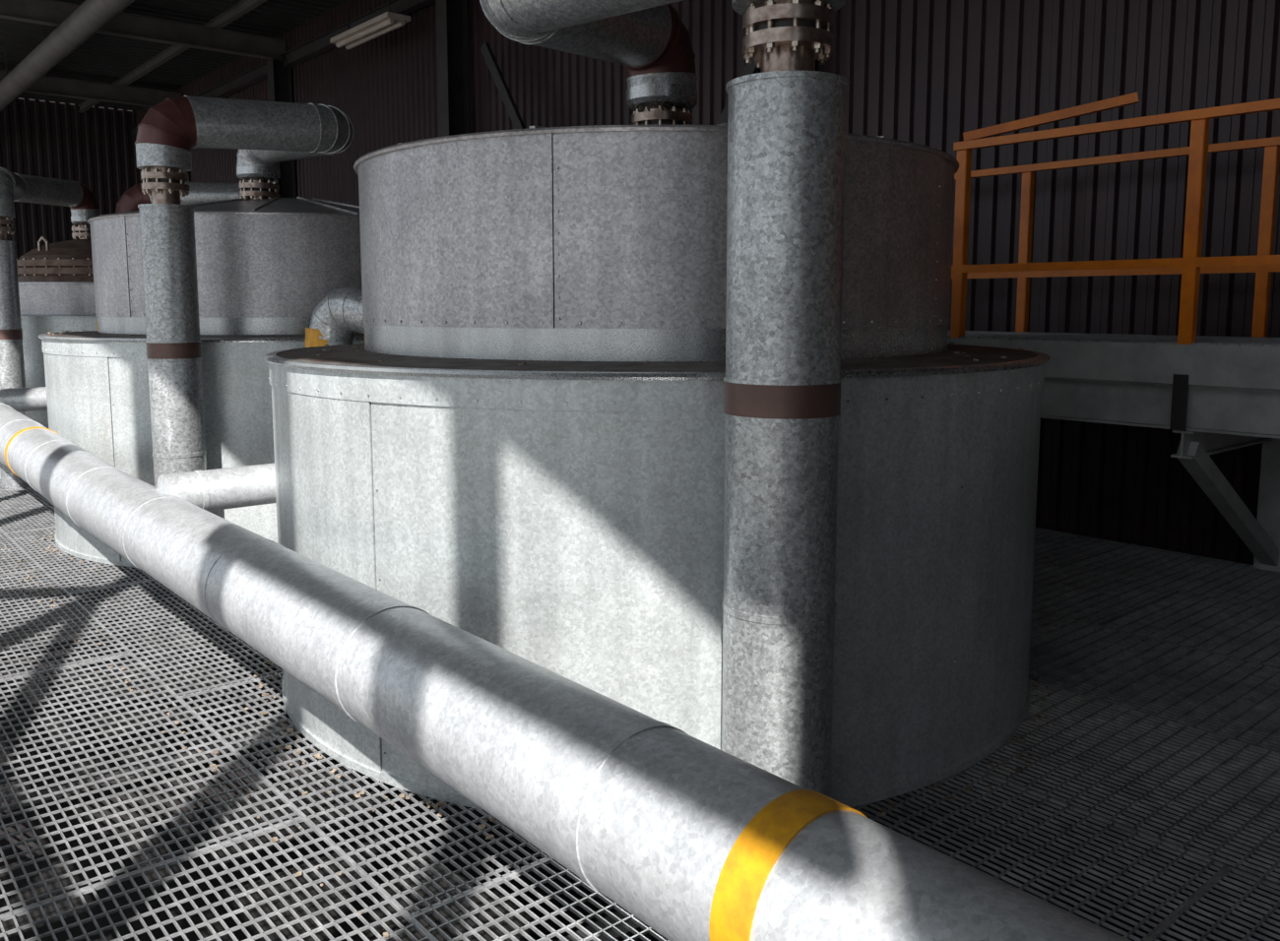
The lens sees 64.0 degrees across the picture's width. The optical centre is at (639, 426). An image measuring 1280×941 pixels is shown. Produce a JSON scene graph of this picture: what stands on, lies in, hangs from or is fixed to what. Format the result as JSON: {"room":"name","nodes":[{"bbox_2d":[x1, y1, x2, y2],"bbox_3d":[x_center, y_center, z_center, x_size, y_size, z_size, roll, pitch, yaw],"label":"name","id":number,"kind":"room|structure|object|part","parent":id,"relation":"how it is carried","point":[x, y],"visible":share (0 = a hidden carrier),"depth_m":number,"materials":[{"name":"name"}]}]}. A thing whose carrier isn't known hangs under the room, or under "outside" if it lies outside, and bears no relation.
{"room":"industrial plant interior","nodes":[
{"label":"industrial plant interior","id":0,"kind":"room"},
{"bbox_2d":[0,0,134,111],"bbox_3d":[-3.642,-5.103,9.162,0.337,0.919,33.100,-6,9,-40],"label":"pipe","id":1,"kind":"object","parent":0,"point":[91,16],"depth_m":14.26,"materials":[{"name":"grey metal"}]},
{"bbox_2d":[0,97,139,258],"bbox_3d":[-15.159,-3.435,21.619,8.800,7.340,0.030,-6,9,-40],"label":"wall","id":2,"kind":"structure","parent":0,"point":[93,148],"depth_m":23.13,"materials":[{"name":"brown metal"}]},
{"bbox_2d":[128,0,435,137],"bbox_3d":[-1.081,-5.368,11.320,0.140,0.200,33.500,-6,9,-40],"label":"beam","id":3,"kind":"structure","parent":2,"relation":"attached to","point":[319,44],"depth_m":16.23,"materials":[{"name":"metal"}]},
{"bbox_2d":[0,0,346,111],"bbox_3d":[-4.414,-5.549,8.429,28.637,0.040,31.437,0,7,0],"label":"ceiling","id":4,"kind":"structure","parent":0,"point":[102,58],"depth_m":17.96,"materials":[{"name":"metal"}]},
{"bbox_2d":[0,0,287,112],"bbox_3d":[-4.320,-5.298,8.559,8.580,0.470,33.500,-6,9,-40],"label":"roof beams","id":5,"kind":"structure","parent":4,"relation":"attached to","point":[211,35],"depth_m":16.27,"materials":[{"name":"metal"}]},
{"bbox_2d":[330,0,410,49],"bbox_3d":[-3.573,-5.610,13.454,0.320,0.960,1.700,-6,9,-40],"label":"fluorescent light fixture","id":6,"kind":"object","parent":4,"relation":"hanging from","point":[387,22],"visible":1,"depth_m":13.33,"materials":[{"name":"metal"}]},
{"bbox_2d":[115,182,240,213],"bbox_3d":[-4.035,-0.895,9.561,1.475,2.731,0.271,-2,7,-14],"label":"pipe","id":7,"kind":"object","parent":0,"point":[199,192],"visible":0.18,"depth_m":9.29,"materials":[{"name":"grey metal"}]},
{"bbox_2d":[134,95,353,584],"bbox_3d":[-2.300,-0.606,6.579,1.051,2.857,1.782,0,7,0],"label":"riser pipe","id":8,"kind":"object","parent":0,"point":[265,134],"depth_m":5.76,"materials":[{"name":"grey metal"}]},
{"bbox_2d":[0,479,1279,940],"bbox_3d":[-4.497,0.499,9.448,8.602,0.012,34.000,-6,9,-40],"label":"floor","id":9,"kind":"structure","parent":0,"point":[1189,628],"depth_m":3.58,"materials":[{"name":"grey metal"}]},
{"bbox_3d":[-4.659,0.825,6.706,0.962,0.010,2.000,-6,9,-40],"label":"grating panel","id":10,"kind":"part","parent":9,"relation":"part of","materials":[{"name":"grey metal"}]},
{"bbox_3d":[-4.772,0.634,8.304,0.962,0.010,2.000,-6,9,-40],"label":"grating panel","id":11,"kind":"part","parent":9,"relation":"part of","materials":[{"name":"grey metal"}]},
{"bbox_2d":[0,235,97,479],"bbox_3d":[-5.640,-0.835,10.907,3.250,2.295,3.250,0,7,0],"label":"vessel","id":12,"kind":"object","parent":9,"relation":"on","point":[56,288],"visible":0.2,"depth_m":9.91,"materials":[{"name":"metal"}]},
{"bbox_2d":[0,166,100,488],"bbox_3d":[-5.784,-0.986,9.813,0.574,2.852,2.028,-1,7,-6],"label":"riser pipe","id":13,"kind":"object","parent":9,"relation":"on","point":[83,203],"visible":0.83,"depth_m":8.95,"materials":[{"name":"metal"}]},
{"bbox_3d":[-3.364,1.002,5.192,0.962,0.010,2.000,-6,9,-40],"label":"grating panel","id":14,"kind":"part","parent":9,"relation":"part of","materials":[{"name":"grey metal"}]},
{"bbox_3d":[-3.478,0.814,6.790,0.962,0.010,2.000,-6,9,-40],"label":"grating panel","id":15,"kind":"part","parent":9,"relation":"part of","materials":[{"name":"grey metal"}]},
{"bbox_3d":[-2.070,1.182,3.678,0.962,0.010,2.000,-6,9,-40],"label":"grating panel","id":16,"kind":"part","parent":9,"relation":"part of","materials":[{"name":"grey metal"}]},
{"bbox_3d":[-2.183,0.994,5.276,0.962,0.010,2.000,-6,9,-40],"label":"grating panel","id":17,"kind":"part","parent":9,"relation":"part of","materials":[{"name":"grey metal"}]},
{"bbox_2d":[38,195,364,568],"bbox_3d":[-2.610,-0.490,7.665,3.252,2.372,3.252,0,7,0],"label":"tank","id":18,"kind":"object","parent":9,"relation":"on","point":[264,266],"depth_m":6.34,"materials":[{"name":"grey metal"}]},
{"bbox_2d":[0,386,47,411],"bbox_3d":[-4.569,-0.217,7.957,0.764,0.186,0.687,0,7,0],"label":"pipe","id":19,"kind":"object","parent":18,"relation":"attached to","point":[19,399],"depth_m":7.78,"materials":[{"name":"grey metal"}]},
{"bbox_3d":[-0.775,1.362,2.164,0.962,0.010,2.000,-6,9,-40],"label":"grating panel","id":20,"kind":"part","parent":9,"relation":"part of","materials":[{"name":"grey metal"}]},
{"bbox_3d":[-0.889,1.171,3.762,0.962,0.010,2.000,-6,9,-40],"label":"grating panel","id":21,"kind":"part","parent":9,"relation":"part of","materials":[{"name":"grey metal"}]},
{"bbox_2d":[0,329,1057,937],"bbox_3d":[-1.352,0.194,5.928,3.525,1.419,7.261,-6,9,-40],"label":"debris","id":22,"kind":"object","parent":9,"relation":"on","point":[1035,684],"visible":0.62,"depth_m":3.67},
{"bbox_3d":[0.406,1.351,2.248,0.962,0.010,2.000,-6,9,-40],"label":"grating panel","id":23,"kind":"part","parent":9,"relation":"part of","materials":[{"name":"grey metal"}]},
{"bbox_2d":[0,401,1131,940],"bbox_3d":[-3.250,0.372,5.723,0.324,1.115,17.205,-6,9,-40],"label":"pipe","id":24,"kind":"object","parent":9,"relation":"on","point":[696,841],"visible":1,"depth_m":1.89,"materials":[{"name":"grey metal"}]},
{"bbox_2d":[263,123,1050,809],"bbox_3d":[0.067,-0.096,4.671,3.332,2.292,3.332,0,7,0],"label":"tank","id":25,"kind":"object","parent":9,"relation":"on","point":[562,510],"depth_m":3.34,"materials":[{"name":"grey metal"}]},
{"bbox_2d":[156,463,276,511],"bbox_3d":[-1.708,0.263,4.581,0.726,0.186,0.655,0,7,0],"label":"pipe","id":26,"kind":"object","parent":25,"relation":"attached to","point":[217,489],"depth_m":4.42,"materials":[{"name":"grey metal"}]},
{"bbox_2d":[304,286,364,347],"bbox_3d":[-1.411,0.127,5.335,0.736,1.695,0.241,3,7,25],"label":"pipe","id":27,"kind":"object","parent":25,"relation":"attached to","point":[335,320],"visible":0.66,"depth_m":5.23,"materials":[{"name":"metal"}]},
{"bbox_3d":[0.681,1.215,3.391,0.962,0.010,2.000,-6,9,-40],"label":"grating panel","id":28,"kind":"part","parent":9,"relation":"part of","materials":[{"name":"grey metal"}]},
{"bbox_3d":[2.298,0.747,7.361,0.962,0.010,2.000,-6,9,-40],"label":"grating panel","id":29,"kind":"part","parent":9,"relation":"part of","materials":[{"name":"grey metal"}]},
{"bbox_3d":[2.023,0.880,6.217,0.962,0.010,2.000,-6,9,-40],"label":"grating panel","id":30,"kind":"part","parent":9,"relation":"part of","materials":[{"name":"grey metal"}]},
{"bbox_2d":[947,330,1279,573],"bbox_3d":[4.344,0.376,4.421,1.518,1.414,9.012,-6,9,-40],"label":"platform","id":31,"kind":"object","parent":9,"relation":"on","point":[1222,394],"visible":0.59,"depth_m":5.39,"materials":[{"name":"grey paint"}]},
{"bbox_2d":[950,92,1279,344],"bbox_3d":[4.273,-0.887,4.176,1.287,1.510,8.950,-6,9,-40],"label":"safety railing","id":32,"kind":"object","parent":31,"relation":"on","point":[1191,265],"visible":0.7,"depth_m":5.84,"materials":[{"name":"orange metal"}]},
{"bbox_3d":[1.862,1.207,3.475,0.962,0.010,2.000,-6,9,-40],"label":"grating panel","id":33,"kind":"part","parent":9,"relation":"part of","materials":[{"name":"grey metal"}]},
{"bbox_3d":[2.137,1.071,4.619,0.962,0.010,2.000,-6,9,-40],"label":"grating panel","id":34,"kind":"part","parent":9,"relation":"part of","materials":[{"name":"grey metal"}]},
{"bbox_3d":[3.593,0.924,5.846,0.962,0.010,2.000,-6,9,-40],"label":"grating panel","id":35,"kind":"part","parent":9,"relation":"part of","materials":[{"name":"grey metal"}]},
{"bbox_3d":[3.318,1.060,4.703,0.962,0.010,2.000,-6,9,-40],"label":"grating panel","id":36,"kind":"part","parent":9,"relation":"part of","materials":[{"name":"grey metal"}]},
{"bbox_3d":[1.975,1.395,1.877,0.962,0.010,2.000,-6,9,-40],"label":"grating panel","id":37,"kind":"part","parent":9,"relation":"part of","materials":[{"name":"grey metal"}]},
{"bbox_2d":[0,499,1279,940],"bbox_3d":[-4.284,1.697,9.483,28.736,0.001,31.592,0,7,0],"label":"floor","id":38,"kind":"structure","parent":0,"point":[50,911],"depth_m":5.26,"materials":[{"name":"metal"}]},
{"bbox_2d":[266,58,296,197],"bbox_3d":[-5.963,-2.653,17.308,0.300,6.800,0.260,-6,9,-40],"label":"steel column","id":39,"kind":"structure","parent":38,"relation":"on","point":[279,79],"depth_m":17.00,"materials":[{"name":"grey metal"}]},
{"bbox_2d":[435,0,469,136],"bbox_3d":[-2.339,-2.151,13.069,0.300,6.800,0.260,-6,9,-40],"label":"steel column","id":40,"kind":"structure","parent":38,"relation":"on","point":[452,45],"depth_m":12.78,"materials":[{"name":"grey metal"}]},
{"bbox_2d":[0,482,1279,940],"bbox_3d":[-4.328,0.734,9.266,8.600,0.395,33.300,-6,9,-40],"label":"beams","id":41,"kind":"structure","parent":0,"point":[92,827],"depth_m":4.14,"materials":[{"name":"metal"}]},
{"bbox_2d":[479,0,849,798],"bbox_3d":[0.000,-0.290,3.723,1.122,2.900,2.090,0,7,0],"label":"riser pipe","id":42,"kind":"object","parent":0,"point":[787,120],"depth_m":2.75,"materials":[{"name":"grey metal"}]},
{"bbox_2d":[135,0,1279,749],"bbox_3d":[-0.985,-2.269,11.768,0.030,7.340,33.500,-6,9,-40],"label":"wall","id":43,"kind":"structure","parent":0,"point":[928,73],"depth_m":7.26,"materials":[{"name":"brown metal"}]},
{"bbox_3d":[1.285,-1.649,8.829,0.397,6.800,0.392,0,7,0],"label":"steel column","id":44,"kind":"structure","parent":0,"visible":0},
{"bbox_2d":[480,41,759,129],"bbox_3d":[-0.131,-2.611,10.147,0.050,3.674,5.296,-6,9,-40],"label":"brace","id":45,"kind":"object","parent":44,"relation":"attached to","point":[485,49],"visible":0.22,"depth_m":11.61,"materials":[{"name":"metal"}]}
]}

